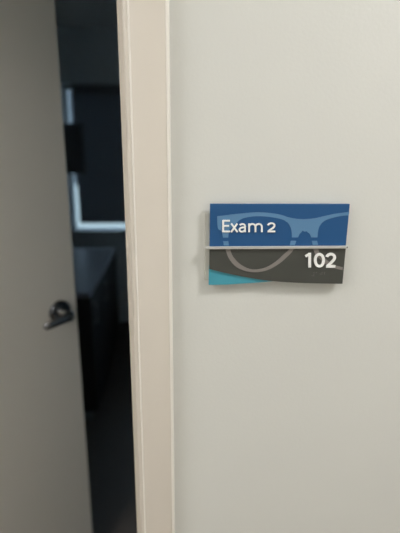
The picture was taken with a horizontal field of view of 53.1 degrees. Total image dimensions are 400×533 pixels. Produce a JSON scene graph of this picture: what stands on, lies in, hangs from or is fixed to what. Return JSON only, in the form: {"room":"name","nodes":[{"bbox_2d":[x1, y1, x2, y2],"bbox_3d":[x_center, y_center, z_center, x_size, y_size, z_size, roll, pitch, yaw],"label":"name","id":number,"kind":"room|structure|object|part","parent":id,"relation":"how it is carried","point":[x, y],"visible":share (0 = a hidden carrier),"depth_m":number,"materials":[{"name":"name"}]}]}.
{"room":"eye clinic corridor","nodes":[
{"label":"eye clinic corridor","id":0,"kind":"room"},
{"bbox_2d":[68,90,77,183],"bbox_3d":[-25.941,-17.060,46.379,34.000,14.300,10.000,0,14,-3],"label":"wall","id":1,"kind":"structure","parent":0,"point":[69,91],"depth_m":42.15,"materials":[{"name":"grey paint"}]},
{"bbox_2d":[54,0,117,27],"bbox_3d":[0.077,-1.728,2.004,3.780,0.100,3.320,0,14,-3],"label":"ceiling","id":2,"kind":"structure","parent":0,"point":[69,13],"depth_m":3.08,"materials":[{"name":"white"}]},
{"bbox_2d":[56,26,128,321],"bbox_3d":[-0.024,-0.764,3.844,3.580,2.650,0.200,0,14,-3],"label":"wall","id":3,"kind":"structure","parent":0,"point":[87,55],"depth_m":3.46,"materials":[{"name":"white paint"}]},
{"bbox_2d":[63,86,124,232],"bbox_3d":[0.147,-0.983,3.770,2.743,1.303,0.180,0,14,-3],"label":"window","id":4,"kind":"structure","parent":3,"relation":"in","point":[76,229],"depth_m":3.78,"materials":[{"name":"grey paint"}]},
{"bbox_2d":[71,84,124,222],"bbox_3d":[-0.608,-1.008,3.692,1.059,1.218,0.050,0,14,-3],"label":"window blind","id":5,"kind":"object","parent":4,"relation":"attached to","point":[97,107],"visible":0.27,"depth_m":3.67,"materials":[{"name":"grey fabric"}]},
{"bbox_3d":[-0.612,-0.427,3.834,1.059,0.022,0.024,0,14,-3],"label":"rail","id":6,"kind":"part","parent":5,"relation":"part of","materials":[{"name":"grey"}]},
{"bbox_3d":[0.145,-0.352,3.894,2.743,0.019,0.120,0,14,-3],"label":"sill","id":7,"kind":"part","parent":4,"relation":"part of","materials":[{"name":"grey paint"}]},
{"bbox_2d":[85,321,136,532],"bbox_3d":[0.062,0.950,2.631,3.780,0.100,3.380,0,14,-3],"label":"floor","id":8,"kind":"structure","parent":0,"point":[109,432],"depth_m":2.18,"materials":[{"name":"black"}]},
{"bbox_2d":[72,248,118,420],"bbox_3d":[-0.902,0.399,2.901,0.525,0.830,1.288,-1,14,-5],"label":"storage cabinet","id":9,"kind":"object","parent":8,"relation":"on","point":[95,269],"visible":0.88,"depth_m":2.53,"materials":[{"name":"laminate"}]},
{"bbox_3d":[-0.639,0.468,2.514,0.018,0.705,0.411,-1,14,-5],"label":"door","id":10,"kind":"part","parent":9,"relation":"part of","materials":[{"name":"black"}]},
{"bbox_3d":[-0.677,0.369,2.915,0.018,0.705,0.411,-1,14,-5],"label":"door","id":11,"kind":"part","parent":9,"relation":"part of","materials":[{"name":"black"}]},
{"bbox_3d":[-0.714,0.270,3.316,0.018,0.705,0.411,-1,14,-5],"label":"door","id":12,"kind":"part","parent":9,"relation":"part of","materials":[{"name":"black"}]},
{"bbox_2d":[169,0,399,532],"bbox_3d":[0.261,0.017,0.670,5.800,2.650,0.120,0,14,-3],"label":"wall","id":13,"kind":"structure","parent":0,"point":[287,394],"depth_m":0.60,"materials":[{"name":"paint"}]},
{"bbox_2d":[0,0,92,532],"bbox_3d":[-0.730,0.200,1.026,0.200,2.098,0.909,12,18,40],"label":"door","id":14,"kind":"structure","parent":13,"relation":"in","point":[44,478],"depth_m":1.23,"materials":[{"name":"paint"}]},
{"bbox_3d":[-0.434,0.167,1.235,0.030,0.040,0.098,12,18,40],"label":"lever","id":15,"kind":"part","parent":14,"relation":"part of","materials":[{"name":"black metal"}]},
{"bbox_3d":[-0.451,0.147,1.294,0.016,0.073,0.073,12,18,40],"label":"handle","id":16,"kind":"part","parent":14,"relation":"part of","materials":[{"name":"black metal"}]},
{"bbox_2d":[117,0,174,532],"bbox_3d":[-0.555,0.261,0.670,1.021,2.167,0.140,0,14,-3],"label":"door frame","id":17,"kind":"structure","parent":13,"relation":"attached to","point":[147,18],"depth_m":0.56,"materials":[{"name":"paint"}]},
{"bbox_2d":[204,204,349,284],"bbox_3d":[0.110,-0.032,0.579,0.207,0.118,0.016,0,14,-3],"label":"room sign","id":18,"kind":"object","parent":13,"relation":"attached to","point":[244,243],"visible":1,"depth_m":0.57,"materials":[{"name":"blue plastic"}]},
{"bbox_3d":[0.110,-0.029,0.584,0.207,0.099,0.006,0,14,-3],"label":"plate","id":19,"kind":"part","parent":18,"relation":"part of","materials":[{"name":"grey"}]},
{"bbox_3d":[0.062,0.012,0.586,0.098,0.029,0.003,0,14,-3],"label":"accent panel","id":20,"kind":"part","parent":18,"relation":"part of","materials":[{"name":"teal plastic"}]},
{"bbox_3d":[0.110,-0.028,0.578,0.205,0.004,0.011,0,14,-3],"label":"rail","id":21,"kind":"part","parent":18,"relation":"part of","materials":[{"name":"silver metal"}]},
{"bbox_3d":[0.113,-0.001,0.585,0.199,0.056,0.005,0,14,-3],"label":"panel","id":22,"kind":"part","parent":18,"relation":"part of","materials":[{"name":"grey plastic"}]},
{"bbox_3d":[0.113,-0.058,0.571,0.199,0.062,0.005,0,14,-3],"label":"panel","id":23,"kind":"part","parent":18,"relation":"part of","materials":[{"name":"blue plastic"}]},
{"bbox_3d":[-1.768,-0.377,2.223,0.100,2.650,3.320,0,14,-3],"label":"wall","id":24,"kind":"structure","parent":0,"visible":0},
{"bbox_2d":[63,123,85,173],"bbox_3d":[-1.323,-0.887,3.019,0.932,0.361,0.150,2,14,7],"label":"wall monitor","id":25,"kind":"object","parent":24,"relation":"attached to","point":[73,132],"visible":0.3,"depth_m":2.96,"materials":[{"name":"black plastic"}]},
{"label":"outside","id":26,"kind":"structure","parent":0,"visible":0},
{"bbox_2d":[75,184,124,226],"bbox_3d":[-6.706,-24.992,109.335,240.000,0.100,216.460,0,14,-3],"label":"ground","id":27,"kind":"structure","parent":26,"point":[79,224],"depth_m":13.25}
]}

